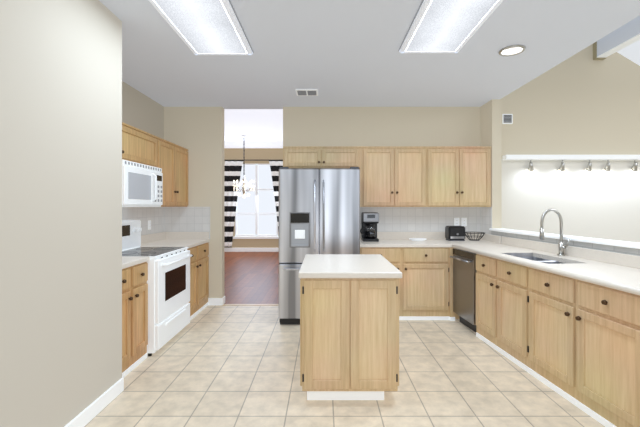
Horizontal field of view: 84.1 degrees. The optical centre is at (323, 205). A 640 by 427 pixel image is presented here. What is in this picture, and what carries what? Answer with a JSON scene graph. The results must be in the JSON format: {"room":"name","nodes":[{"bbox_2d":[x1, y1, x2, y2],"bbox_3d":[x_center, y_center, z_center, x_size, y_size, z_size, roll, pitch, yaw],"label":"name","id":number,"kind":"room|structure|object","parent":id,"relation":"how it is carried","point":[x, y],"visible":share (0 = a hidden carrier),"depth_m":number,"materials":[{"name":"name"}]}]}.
{"room":"kitchen","nodes":[
{"label":"kitchen","id":0,"kind":"room"},
{"bbox_2d":[0,0,121,426],"bbox_3d":[-1.925,0.000,0.518,0.850,2.740,4.236,0,0,0],"label":"wall","id":1,"kind":"structure","parent":0,"point":[61,60],"depth_m":1.99,"materials":[{"name":"beige paint"}]},
{"bbox_2d":[64,377,123,426],"bbox_3d":[-1.492,1.320,0.517,0.016,0.100,4.235,0,0,0],"label":"baseboard","id":2,"kind":"structure","parent":1,"relation":"attached to","point":[82,419],"depth_m":2.33,"materials":[{"name":"white"}]},
{"bbox_2d":[122,81,163,234],"bbox_3d":[-2.277,0.000,3.768,0.146,2.740,2.264,0,0,0],"label":"wall","id":3,"kind":"structure","parent":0,"point":[139,111],"depth_m":4.36,"materials":[{"name":"beige paint"}]},
{"bbox_2d":[122,122,187,206],"bbox_3d":[-2.018,-0.385,3.765,0.366,0.790,2.252,0,0,0],"label":"upper cabinet","id":4,"kind":"object","parent":3,"relation":"attached to","point":[138,146],"visible":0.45,"depth_m":4.17,"materials":[{"name":"brown wood"}]},
{"bbox_2d":[122,159,162,206],"bbox_3d":[-1.980,-0.207,3.600,0.441,0.435,0.776,0,0,0],"label":"microwave","id":5,"kind":"object","parent":4,"relation":"attached to","point":[142,184],"visible":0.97,"depth_m":3.51,"materials":[{"name":"white plastic"}]},
{"bbox_2d":[224,148,282,247],"bbox_3d":[-1.900,-0.180,10.700,6.200,3.100,0.120,0,0,0],"label":"wall","id":6,"kind":"structure","parent":0,"point":[229,153],"depth_m":10.64,"materials":[{"name":"beige paint"}]},
{"bbox_2d":[224,248,278,251],"bbox_3d":[-1.900,1.310,10.632,6.200,0.120,0.016,0,0,0],"label":"baseboard","id":7,"kind":"structure","parent":6,"relation":"attached to","point":[225,249],"depth_m":10.62,"materials":[{"name":"white"}]},
{"bbox_2d":[224,160,282,160],"bbox_3d":[-2.000,-1.365,10.580,2.157,0.060,0.120,0,0,0],"label":"curtain rod","id":8,"kind":"object","parent":6,"relation":"attached to","point":[224,160],"visible":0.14,"depth_m":10.54,"materials":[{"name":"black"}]},
{"bbox_2d":[224,160,242,247],"bbox_3d":[-2.739,-0.060,10.542,0.682,2.581,0.067,0,0,0],"label":"curtain","id":9,"kind":"object","parent":8,"relation":"hanging from","point":[232,169],"visible":0.83,"depth_m":10.54,"materials":[{"name":"fabric"}]},
{"bbox_2d":[269,160,282,231],"bbox_3d":[-1.298,-0.060,10.538,0.683,2.581,0.067,0,0,0],"label":"curtain","id":10,"kind":"object","parent":8,"relation":"hanging from","point":[275,166],"visible":0.26,"depth_m":10.54,"materials":[{"name":"fabric"}]},
{"bbox_2d":[233,164,278,238],"bbox_3d":[-2.020,-0.143,10.662,1.420,2.253,0.095,0,0,0],"label":"window","id":11,"kind":"structure","parent":6,"relation":"in","point":[255,216],"depth_m":10.71,"materials":[{"name":"white"}]},
{"bbox_2d":[224,109,282,147],"bbox_3d":[-1.900,-1.780,7.980,6.200,0.100,5.920,0,0,0],"label":"ceiling","id":12,"kind":"structure","parent":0,"point":[263,128],"depth_m":7.93,"materials":[{"name":"white paint"}]},
{"bbox_2d":[232,135,254,197],"bbox_3d":[-1.976,-0.960,8.770,0.535,1.540,0.539,0,0,0],"label":"chandelier","id":13,"kind":"object","parent":12,"relation":"hanging from","point":[243,189],"visible":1,"depth_m":8.74,"materials":[{"name":"silver metal"}]},
{"bbox_2d":[164,107,479,297],"bbox_3d":[-0.035,0.000,4.957,4.630,2.740,0.126,0,0,0],"label":"wall","id":14,"kind":"structure","parent":0,"point":[302,126],"depth_m":4.90,"materials":[{"name":"beige paint"}]},
{"bbox_2d":[208,296,224,304],"bbox_3d":[-1.494,1.320,4.953,0.201,0.100,0.134,0,0,0],"label":"baseboard","id":15,"kind":"structure","parent":14,"relation":"attached to","point":[211,301],"depth_m":4.89,"materials":[{"name":"white wood"}]},
{"bbox_2d":[283,146,490,206],"bbox_3d":[0.811,-0.377,4.708,2.679,0.780,0.366,0,0,0],"label":"upper cabinet","id":16,"kind":"object","parent":14,"relation":"attached to","point":[390,176],"visible":0.99,"depth_m":4.57,"materials":[{"name":"brown wood"}]},
{"bbox_2d":[454,218,458,225],"bbox_3d":[1.830,0.220,4.890,0.072,0.116,0.008,0,0,0],"label":"outlet","id":17,"kind":"object","parent":14,"relation":"attached to","point":[456,220],"depth_m":4.89,"materials":[{"name":"white plastic"}]},
{"bbox_2d":[461,218,466,225],"bbox_3d":[1.930,0.220,4.889,0.072,0.116,0.008,0,0,0],"label":"outlet","id":18,"kind":"object","parent":14,"relation":"attached to","point":[463,220],"visible":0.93,"depth_m":4.89,"materials":[{"name":"white plastic"}]},
{"bbox_2d":[85,252,604,426],"bbox_3d":[-1.360,1.398,4.670,7.280,0.064,12.540,0,0,0],"label":"floor","id":19,"kind":"structure","parent":0,"point":[230,366],"depth_m":2.76,"materials":[{"name":"tile"}]},
{"bbox_2d":[122,220,192,355],"bbox_3d":[-1.823,0.762,3.600,0.756,1.215,0.776,0,0,0],"label":"range","id":20,"kind":"object","parent":19,"relation":"on","point":[168,282],"visible":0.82,"depth_m":3.47,"materials":[{"name":"white metal"}]},
{"bbox_2d":[122,232,209,377],"bbox_3d":[-1.877,0.863,3.765,0.647,1.015,2.252,0,0,0],"label":"base cabinet","id":21,"kind":"object","parent":19,"relation":"on","point":[134,268],"visible":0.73,"depth_m":3.14,"materials":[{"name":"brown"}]},
{"bbox_2d":[279,167,359,323],"bbox_3d":[-0.053,0.463,4.415,0.923,1.815,0.910,0,0,0],"label":"refrigerator","id":22,"kind":"object","parent":19,"relation":"on","point":[319,209],"visible":0.78,"depth_m":4.02,"materials":[{"name":"grey metal"}]},
{"bbox_2d":[299,254,401,399],"bbox_3d":[0.179,0.909,2.853,0.703,0.921,0.905,0,0,0],"label":"kitchen island","id":23,"kind":"object","parent":19,"relation":"on","point":[349,303],"visible":1,"depth_m":2.42,"materials":[{"name":"brown wood"}]},
{"bbox_2d":[450,248,475,331],"bbox_3d":[1.806,0.934,3.997,0.618,0.872,0.480,0,0,-5],"label":"dishwasher","id":24,"kind":"object","parent":19,"relation":"on","point":[464,262],"visible":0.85,"depth_m":3.93,"materials":[{"name":"grey metal"}]},
{"bbox_2d":[360,232,639,426],"bbox_3d":[1.434,0.863,2.701,1.766,1.015,4.534,0,0,-5],"label":"base cabinet","id":25,"kind":"object","parent":19,"relation":"on","point":[571,321],"visible":0.82,"depth_m":2.75,"materials":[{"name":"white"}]},
{"bbox_2d":[360,212,378,241],"bbox_3d":[0.585,0.269,4.637,0.235,0.370,0.246,0,0,0],"label":"coffee maker","id":26,"kind":"object","parent":25,"relation":"on","point":[369,220],"visible":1,"depth_m":4.54,"materials":[{"name":"black plastic"}]},
{"bbox_2d":[409,238,425,240],"bbox_3d":[1.220,0.439,4.620,0.230,0.030,0.230,0,0,0],"label":"plate","id":27,"kind":"object","parent":25,"relation":"on","point":[411,239],"visible":0.98,"depth_m":4.55,"materials":[{"name":"white ceramic"}]},
{"bbox_2d":[445,226,464,240],"bbox_3d":[1.740,0.358,4.679,0.240,0.192,0.182,0,0,0],"label":"toaster","id":28,"kind":"object","parent":25,"relation":"on","point":[452,233],"visible":1,"depth_m":4.60,"materials":[{"name":"black plastic"}]},
{"bbox_2d":[465,232,484,240],"bbox_3d":[1.990,0.402,4.700,0.270,0.104,0.270,0,0,0],"label":"fruit basket","id":29,"kind":"object","parent":25,"relation":"on","point":[470,233],"visible":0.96,"depth_m":4.65,"materials":[{"name":"black metal"}]},
{"bbox_2d":[539,209,569,255],"bbox_3d":[2.088,0.239,3.230,0.243,0.431,0.109,0,0,0],"label":"faucet","id":30,"kind":"object","parent":25,"relation":"on","point":[541,234],"visible":1,"depth_m":3.24,"materials":[{"name":"silver metal"}]},
{"bbox_2d":[99,0,639,108],"bbox_3d":[-0.045,-1.620,1.710,4.610,0.500,6.620,0,0,0],"label":"ceiling","id":31,"kind":"structure","parent":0,"point":[347,51],"depth_m":3.25,"materials":[{"name":"white paint"}]},
{"bbox_2d":[149,0,253,54],"bbox_3d":[-0.890,-1.352,2.517,0.530,0.034,1.284,0,0,0],"label":"ceiling light","id":32,"kind":"object","parent":31,"relation":"attached to","point":[207,27],"depth_m":2.63,"materials":[{"name":"white plastic"}]},
{"bbox_2d":[295,89,317,95],"bbox_3d":[-0.204,-1.362,4.269,0.264,0.016,0.223,0,0,0],"label":"ceiling vent","id":33,"kind":"object","parent":31,"relation":"in","point":[299,92],"visible":1,"depth_m":4.25,"materials":[{"name":"white metal"}]},
{"bbox_2d":[398,0,502,52],"bbox_3d":[0.917,-1.352,2.477,0.526,0.034,1.284,0,0,0],"label":"ceiling light","id":34,"kind":"object","parent":31,"relation":"attached to","point":[437,26],"depth_m":2.61,"materials":[{"name":"white plastic"}]},
{"bbox_2d":[498,45,525,55],"bbox_3d":[1.650,-1.366,3.118,0.212,0.028,0.212,0,0,0],"label":"recessed light","id":35,"kind":"object","parent":31,"relation":"in","point":[512,50],"visible":1,"depth_m":3.10,"materials":[{"name":"silver metal"}]},
{"bbox_2d":[480,99,639,255],"bbox_3d":[2.463,-0.150,1.695,0.188,3.040,6.439,0,0,-5],"label":"wall","id":36,"kind":"structure","parent":0,"point":[490,112],"depth_m":4.56,"materials":[{"name":"beige paint"}]},
{"bbox_2d":[489,228,639,248],"bbox_3d":[2.476,0.298,1.527,0.221,0.027,6.103,0,0,-5],"label":"cap","id":37,"kind":"object","parent":36,"relation":"attached to","point":[627,244],"visible":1,"depth_m":3.15,"materials":[{"name":"white"}]},
{"bbox_2d":[501,44,639,242],"bbox_3d":[4.890,-0.730,4.958,5.220,4.200,0.124,0,0,0],"label":"wall","id":38,"kind":"structure","parent":0,"point":[582,105],"depth_m":4.90,"materials":[{"name":"beige paint"}]},
{"bbox_2d":[502,114,512,123],"bbox_3d":[2.529,-1.200,4.893,0.143,0.140,0.013,0,0,0],"label":"air vent","id":39,"kind":"object","parent":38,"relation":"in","point":[506,118],"visible":1,"depth_m":4.89,"materials":[{"name":"white"}]},
{"bbox_2d":[502,155,639,170],"bbox_3d":[3.930,-0.583,4.845,2.940,0.223,0.108,0,0,0],"label":"track light","id":40,"kind":"object","parent":38,"relation":"attached to","point":[504,157],"visible":1,"depth_m":4.80,"materials":[{"name":"white metal"}]},
{"bbox_2d":[519,15,639,87],"bbox_3d":[4.880,-1.226,1.710,5.240,2.352,6.620,0,0,0],"label":"ceiling","id":41,"kind":"structure","parent":0,"point":[632,52],"depth_m":4.76,"materials":[{"name":"white paint"}]},
{"bbox_2d":[593,16,639,59],"bbox_3d":[3.780,-2.157,1.649,0.140,0.290,6.499,0,0,0],"label":"ridge beam","id":42,"kind":"structure","parent":41,"relation":"attached to","point":[627,34],"depth_m":4.51,"materials":[{"name":"grey paint"}]}
]}

